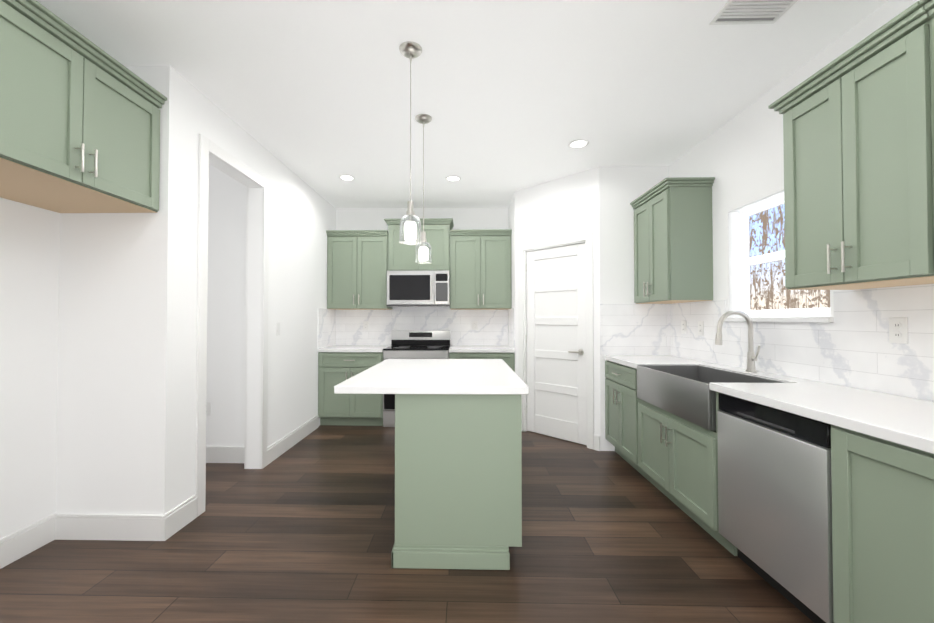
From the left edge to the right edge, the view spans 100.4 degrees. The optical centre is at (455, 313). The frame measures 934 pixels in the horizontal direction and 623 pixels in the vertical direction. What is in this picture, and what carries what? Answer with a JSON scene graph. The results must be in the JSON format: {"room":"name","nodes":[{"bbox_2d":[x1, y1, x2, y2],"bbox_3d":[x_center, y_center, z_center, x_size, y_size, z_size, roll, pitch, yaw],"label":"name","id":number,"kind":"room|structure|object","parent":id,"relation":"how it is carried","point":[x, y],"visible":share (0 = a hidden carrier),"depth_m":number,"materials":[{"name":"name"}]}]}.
{"room":"kitchen","nodes":[
{"label":"kitchen","id":0,"kind":"room"},
{"bbox_2d":[0,197,59,538],"bbox_3d":[-2.424,-0.115,-0.250,0.120,2.740,5.030,0,-1,1],"label":"wall","id":1,"kind":"structure","parent":0,"point":[29,270],"depth_m":2.10,"materials":[{"name":"white paint"}]},
{"bbox_2d":[0,513,55,568],"bbox_3d":[-2.355,1.183,-0.272,0.018,0.145,5.030,0,-1,1],"label":"baseboard","id":2,"kind":"structure","parent":1,"relation":"attached to","point":[18,544],"depth_m":2.09,"materials":[{"name":"white paint"}]},
{"bbox_2d":[0,0,166,212],"bbox_3d":[-1.995,-0.925,1.781,0.633,0.670,0.970,0,-1,1],"label":"upper cabinet","id":3,"kind":"object","parent":1,"relation":"attached to","point":[79,122],"visible":1,"depth_m":1.77,"materials":[{"name":"green paint"}]},
{"bbox_2d":[55,65,194,514],"bbox_3d":[-2.842,-0.074,2.380,2.360,2.740,0.210,0,-1,1],"label":"wall","id":4,"kind":"structure","parent":0,"point":[124,385],"depth_m":2.25,"materials":[{"name":"white paint"}]},
{"bbox_2d":[56,510,171,540],"bbox_3d":[-1.968,1.221,2.226,0.635,0.145,0.015,0,-1,1],"label":"baseboard","id":5,"kind":"structure","parent":4,"relation":"attached to","point":[124,527],"depth_m":2.22,"materials":[{"name":"white paint"}]},
{"bbox_2d":[206,164,246,445],"bbox_3d":[-2.875,-0.056,3.526,2.240,2.740,0.120,0,-1,1],"label":"wall","id":6,"kind":"structure","parent":0,"point":[226,314],"depth_m":3.44,"materials":[{"name":"white paint"}]},
{"bbox_2d":[206,402,210,415],"bbox_3d":[-2.197,0.842,3.431,0.075,0.118,0.009,0,-1,1],"label":"outlet","id":7,"kind":"object","parent":6,"relation":"attached to","point":[208,406],"visible":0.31,"depth_m":3.43,"materials":[{"name":"white plastic"}]},
{"bbox_2d":[206,446,243,462],"bbox_3d":[-2.876,1.240,3.439,2.240,0.145,0.015,0,-1,1],"label":"baseboard","id":8,"kind":"structure","parent":6,"relation":"attached to","point":[214,454],"depth_m":3.41,"materials":[{"name":"white paint"}]},
{"bbox_2d":[190,88,335,496],"bbox_3d":[-1.688,-0.052,3.823,0.120,2.740,2.730,0,-1,1],"label":"wall","id":9,"kind":"structure","parent":0,"point":[302,216],"depth_m":3.58,"materials":[{"name":"white paint"}]},
{"bbox_2d":[195,134,268,516],"bbox_3d":[-1.709,0.075,2.936,0.156,2.460,0.880,0,-1,1],"label":"trim","id":10,"kind":"structure","parent":9,"relation":"attached to","point":[207,146],"depth_m":2.56,"materials":[{"name":"white paint"}]},
{"bbox_2d":[276,323,279,335],"bbox_3d":[-1.629,0.144,3.578,0.008,0.118,0.075,0,-1,1],"label":"switch plate","id":11,"kind":"object","parent":9,"relation":"attached to","point":[277,329],"visible":1,"depth_m":3.56,"materials":[{"name":"white plastic"}]},
{"bbox_2d":[267,415,318,464],"bbox_3d":[-1.617,1.248,3.951,0.015,0.145,1.190,0,-1,1],"label":"baseboard","id":12,"kind":"structure","parent":9,"relation":"attached to","point":[288,441],"depth_m":3.82,"materials":[{"name":"white paint"}]},
{"bbox_2d":[0,425,813,622],"bbox_3d":[-1.024,1.328,1.215,6.650,0.100,8.470,0,-1,1],"label":"floor","id":13,"kind":"structure","parent":0,"point":[302,530],"depth_m":2.01,"materials":[{"name":"brown wood"}]},
{"bbox_2d":[318,352,383,425],"bbox_3d":[-1.221,0.896,4.827,0.761,0.875,0.668,0,-1,1],"label":"base cabinet","id":14,"kind":"object","parent":13,"relation":"on","point":[335,368],"visible":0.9,"depth_m":4.54,"materials":[{"name":"green paint"}]},
{"bbox_2d":[317,345,390,351],"bbox_3d":[-1.221,0.438,4.843,0.761,0.040,0.631,0,-1,1],"label":"countertop","id":15,"kind":"structure","parent":14,"relation":"on","point":[357,348],"depth_m":4.59,"materials":[{"name":"white stone"}]},
{"bbox_2d":[383,330,449,426],"bbox_3d":[-0.454,0.776,4.799,0.766,1.115,0.671,0,-1,1],"label":"range","id":16,"kind":"object","parent":13,"relation":"on","point":[420,344],"visible":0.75,"depth_m":4.58,"materials":[{"name":"silver metal"}]},
{"bbox_2d":[390,391,528,569],"bbox_3d":[0.040,0.861,2.640,0.696,0.878,1.353,0,-1,1],"label":"kitchen island","id":17,"kind":"object","parent":13,"relation":"on","point":[458,463],"depth_m":1.98,"materials":[{"name":"green paint"}]},
{"bbox_2d":[334,359,528,393],"bbox_3d":[-0.107,0.400,2.648,0.985,0.040,1.370,0,-1,1],"label":"island countertop","id":18,"kind":"structure","parent":17,"relation":"on","point":[389,375],"depth_m":2.26,"materials":[{"name":"white stone"}]},
{"bbox_2d":[449,353,514,371],"bbox_3d":[0.313,0.896,4.791,0.761,0.875,0.668,0,-1,1],"label":"base cabinet","id":19,"kind":"object","parent":13,"relation":"on","point":[508,359],"visible":0.15,"depth_m":4.51,"materials":[{"name":"green paint"}]},
{"bbox_2d":[449,345,514,352],"bbox_3d":[0.314,0.438,4.807,0.761,0.040,0.631,0,-1,1],"label":"countertop","id":20,"kind":"structure","parent":19,"relation":"on","point":[477,349],"depth_m":4.50,"materials":[{"name":"white stone"}]},
{"bbox_2d":[605,360,649,481],"bbox_3d":[1.717,0.874,3.373,0.668,0.875,0.697,0,-1,1],"label":"base cabinet","id":21,"kind":"object","parent":13,"relation":"on","point":[621,415],"visible":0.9,"depth_m":3.32,"materials":[{"name":"green paint"}]},
{"bbox_2d":[638,392,736,555],"bbox_3d":[1.698,0.861,2.549,0.668,0.875,0.948,0,-1,1],"label":"base cabinet","id":22,"kind":"object","parent":13,"relation":"on","point":[678,460],"visible":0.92,"depth_m":2.41,"materials":[{"name":"green paint"}]},
{"bbox_2d":[717,393,833,622],"bbox_3d":[1.697,0.850,1.753,0.612,0.872,0.636,0,-1,1],"label":"dishwasher","id":23,"kind":"object","parent":13,"relation":"on","point":[774,499],"visible":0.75,"depth_m":1.67,"materials":[{"name":"grey metal"}]},
{"bbox_2d":[831,425,933,622],"bbox_3d":[1.678,0.836,0.903,0.630,0.875,1.059,0,-1,1],"label":"base cabinet","id":24,"kind":"object","parent":13,"relation":"on","point":[883,525],"visible":0.98,"depth_m":1.26,"materials":[{"name":"green paint"}]},
{"bbox_2d":[604,355,933,453],"bbox_3d":[1.695,0.395,2.050,0.631,0.040,3.338,0,-1,1],"label":"countertop","id":25,"kind":"structure","parent":24,"relation":"on","point":[904,421],"depth_m":1.63,"materials":[{"name":"white stone"}]},
{"bbox_2d":[637,365,785,429],"bbox_3d":[1.624,0.518,2.556,0.475,0.251,0.882,0,-1,1],"label":"farmhouse sink","id":26,"kind":"object","parent":25,"relation":"in","point":[685,392],"visible":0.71,"depth_m":2.52,"materials":[{"name":"silver metal"}]},
{"bbox_2d":[715,310,759,371],"bbox_3d":[1.838,0.180,2.539,0.260,0.404,0.094,0,-1,1],"label":"faucet","id":27,"kind":"object","parent":25,"relation":"on","point":[751,358],"visible":1,"depth_m":2.54,"materials":[{"name":"silver metal"}]},
{"bbox_2d":[336,208,508,345],"bbox_3d":[0.265,-0.030,5.202,3.960,2.740,0.120,0,-1,1],"label":"wall","id":28,"kind":"structure","parent":0,"point":[463,219],"depth_m":5.17,"materials":[{"name":"white paint"}]},
{"bbox_2d":[326,230,392,309],"bbox_3d":[-1.217,-0.539,4.989,0.762,0.973,0.388,0,-1,1],"label":"upper cabinet","id":29,"kind":"object","parent":28,"relation":"attached to","point":[357,265],"visible":1,"depth_m":4.84,"materials":[{"name":"green paint"}]},
{"bbox_2d":[318,308,514,348],"bbox_3d":[-0.454,0.180,4.839,2.298,0.473,0.631,0,-1,1],"label":"backsplash","id":30,"kind":"structure","parent":28,"relation":"attached to","point":[345,327],"depth_m":5.14,"materials":[{"name":"tile"}]},
{"bbox_2d":[384,218,453,270],"bbox_3d":[-0.451,-0.846,4.979,0.852,0.640,0.382,0,-1,1],"label":"upper cabinet","id":31,"kind":"object","parent":28,"relation":"attached to","point":[401,257],"visible":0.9,"depth_m":4.83,"materials":[{"name":"green paint"}]},
{"bbox_2d":[387,270,449,306],"bbox_3d":[-0.452,-0.302,4.929,0.764,0.435,0.464,0,-1,1],"label":"microwave","id":32,"kind":"object","parent":31,"relation":"attached to","point":[430,288],"visible":1,"depth_m":4.74,"materials":[{"name":"silver metal"}]},
{"bbox_2d":[450,229,511,309],"bbox_3d":[0.316,-0.540,4.953,0.762,0.973,0.388,0,-1,1],"label":"upper cabinet","id":33,"kind":"object","parent":28,"relation":"attached to","point":[480,271],"visible":1,"depth_m":4.80,"materials":[{"name":"green paint"}]},
{"bbox_2d":[36,0,888,208],"bbox_3d":[-1.024,-1.512,1.259,6.650,0.100,8.470,0,-1,1],"label":"ceiling","id":34,"kind":"structure","parent":0,"point":[510,97],"depth_m":2.35,"materials":[{"name":"white paint"}]},
{"bbox_2d":[338,175,354,180],"bbox_3d":[-1.133,-1.416,4.066,0.174,0.004,0.174,0,-1,1],"label":"recessed light","id":35,"kind":"object","parent":34,"relation":"in","point":[347,177],"visible":1,"depth_m":4.05,"materials":[{"name":"white paint"}]},
{"bbox_2d":[399,41,421,244],"bbox_3d":[-0.245,-0.915,2.127,0.128,1.064,0.128,0,-1,1],"label":"pendant light","id":36,"kind":"object","parent":34,"relation":"hanging from","point":[410,228],"visible":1,"depth_m":2.09,"materials":[{"name":"white glass"}]},
{"bbox_2d":[415,114,431,263],"bbox_3d":[-0.234,-0.904,2.857,0.128,1.064,0.128,0,-1,1],"label":"pendant light","id":37,"kind":"object","parent":34,"relation":"hanging from","point":[423,252],"visible":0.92,"depth_m":2.83,"materials":[{"name":"white glass"}]},
{"bbox_2d":[445,175,461,181],"bbox_3d":[-0.022,-1.415,4.090,0.174,0.004,0.174,0,-1,1],"label":"recessed light","id":38,"kind":"object","parent":34,"relation":"in","point":[452,178],"visible":1,"depth_m":4.08,"materials":[{"name":"white paint"}]},
{"bbox_2d":[568,139,588,148],"bbox_3d":[1.040,-1.428,3.285,0.174,0.004,0.174,0,-1,1],"label":"recessed light","id":39,"kind":"object","parent":34,"relation":"in","point":[578,143],"visible":1,"depth_m":3.28,"materials":[{"name":"white paint"}]},
{"bbox_2d":[709,0,797,24],"bbox_3d":[1.426,-1.448,1.835,0.320,0.008,0.220,0,-1,1],"label":"ceiling vent","id":40,"kind":"object","parent":34,"relation":"in","point":[738,12],"visible":1,"depth_m":1.87,"materials":[{"name":"grey metal"}]},
{"bbox_2d":[508,192,514,307],"bbox_3d":[0.756,-0.036,4.806,0.120,2.740,0.650,0,-1,1],"label":"wall","id":41,"kind":"structure","parent":0,"point":[511,215],"depth_m":4.72,"materials":[{"name":"white paint"}]},
{"bbox_2d":[515,167,600,450],"bbox_3d":[1.083,-0.047,4.155,0.120,2.740,1.018,1,-1,-44],"label":"wall","id":42,"kind":"structure","parent":0,"point":[566,206],"depth_m":4.02,"materials":[{"name":"white paint"}]},
{"bbox_2d":[518,232,593,449],"bbox_3d":[1.075,0.268,4.148,0.136,2.110,0.900,1,-1,-44],"label":"door frame","id":43,"kind":"structure","parent":42,"relation":"attached to","point":[585,238],"depth_m":3.96,"materials":[{"name":"white paint"}]},
{"bbox_2d":[526,243,586,444],"bbox_3d":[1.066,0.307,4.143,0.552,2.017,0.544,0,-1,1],"label":"pantry door","id":44,"kind":"structure","parent":42,"relation":"in","point":[556,340],"depth_m":4.12,"materials":[{"name":"white paint"}]},
{"bbox_2d":[594,435,599,450],"bbox_3d":[1.033,1.250,4.090,0.015,0.145,1.013,1,-1,-44],"label":"baseboard","id":45,"kind":"structure","parent":42,"relation":"attached to","point":[597,442],"depth_m":3.74,"materials":[{"name":"white paint"}]},
{"bbox_2d":[599,166,668,450],"bbox_3d":[1.728,-0.052,3.797,0.670,2.740,0.120,0,-1,1],"label":"wall","id":46,"kind":"structure","parent":0,"point":[621,188],"depth_m":3.75,"materials":[{"name":"white paint"}]},
{"bbox_2d":[669,0,933,401],"bbox_3d":[2.076,-0.093,1.174,0.150,2.740,8.090,0,-1,1],"label":"wall","id":47,"kind":"structure","parent":0,"point":[739,157],"depth_m":2.75,"materials":[{"name":"white paint"}]},
{"bbox_2d":[630,177,714,303],"bbox_3d":[1.857,-0.581,3.392,0.388,0.968,0.677,0,-1,1],"label":"upper cabinet","id":48,"kind":"object","parent":47,"relation":"attached to","point":[673,244],"visible":1,"depth_m":3.10,"materials":[{"name":"green paint"}]},
{"bbox_2d":[681,321,685,333],"bbox_3d":[2.040,0.123,3.477,0.009,0.118,0.075,0,-1,1],"label":"electrical outlet","id":49,"kind":"object","parent":47,"relation":"attached to","point":[683,327],"visible":1,"depth_m":3.47,"materials":[{"name":"white plastic"}]},
{"bbox_2d":[698,321,703,335],"bbox_3d":[2.034,0.124,3.227,0.009,0.118,0.075,0,-1,1],"label":"electrical outlet","id":50,"kind":"object","parent":47,"relation":"attached to","point":[700,327],"visible":1,"depth_m":3.21,"materials":[{"name":"white plastic"}]},
{"bbox_2d":[600,284,933,400],"bbox_3d":[1.687,0.128,2.059,0.668,0.493,3.349,0,-1,1],"label":"backsplash","id":51,"kind":"structure","parent":47,"relation":"attached to","point":[851,346],"depth_m":2.15,"materials":[{"name":"tile"}]},
{"bbox_2d":[724,317,833,322],"bbox_3d":[2.052,0.042,2.498,0.110,0.028,0.860,0,-1,1],"label":"window sill","id":52,"kind":"structure","parent":51,"relation":"attached to","point":[819,319],"depth_m":2.33,"materials":[{"name":"white wood"}]},
{"bbox_2d":[739,195,829,317],"bbox_3d":[2.127,-0.367,2.502,0.060,0.790,0.800,0,-1,1],"label":"window","id":53,"kind":"structure","parent":47,"relation":"in","point":[746,262],"depth_m":2.75,"materials":[{"name":"white paint"}]},
{"bbox_2d":[749,204,829,309],"bbox_3d":[2.143,-0.373,2.502,0.004,0.687,0.708,0,-1,1],"label":"window panel","id":54,"kind":"object","parent":53,"relation":"attached to","point":[768,290],"visible":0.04,"depth_m":2.63,"materials":[{"name":"clear glass"}]},
{"bbox_2d":[776,28,933,289],"bbox_3d":[1.834,-0.590,1.631,0.350,0.925,0.703,0,-1,1],"label":"upper cabinet","id":55,"kind":"object","parent":47,"relation":"attached to","point":[858,130],"depth_m":1.66,"materials":[{"name":"green paint"}]},
{"bbox_2d":[889,317,907,343],"bbox_3d":[2.000,0.076,1.758,0.009,0.118,0.075,0,-1,1],"label":"electrical outlet","id":56,"kind":"object","parent":47,"relation":"attached to","point":[898,329],"visible":1,"depth_m":1.75,"materials":[{"name":"white plastic"}]},
{"bbox_2d":[896,0,933,279],"bbox_3d":[1.821,-0.599,1.068,0.350,0.925,0.703,0,-1,1],"label":"upper cabinet","id":57,"kind":"object","parent":47,"relation":"attached to","point":[914,35],"depth_m":1.40,"materials":[{"name":"green paint"}]}
]}

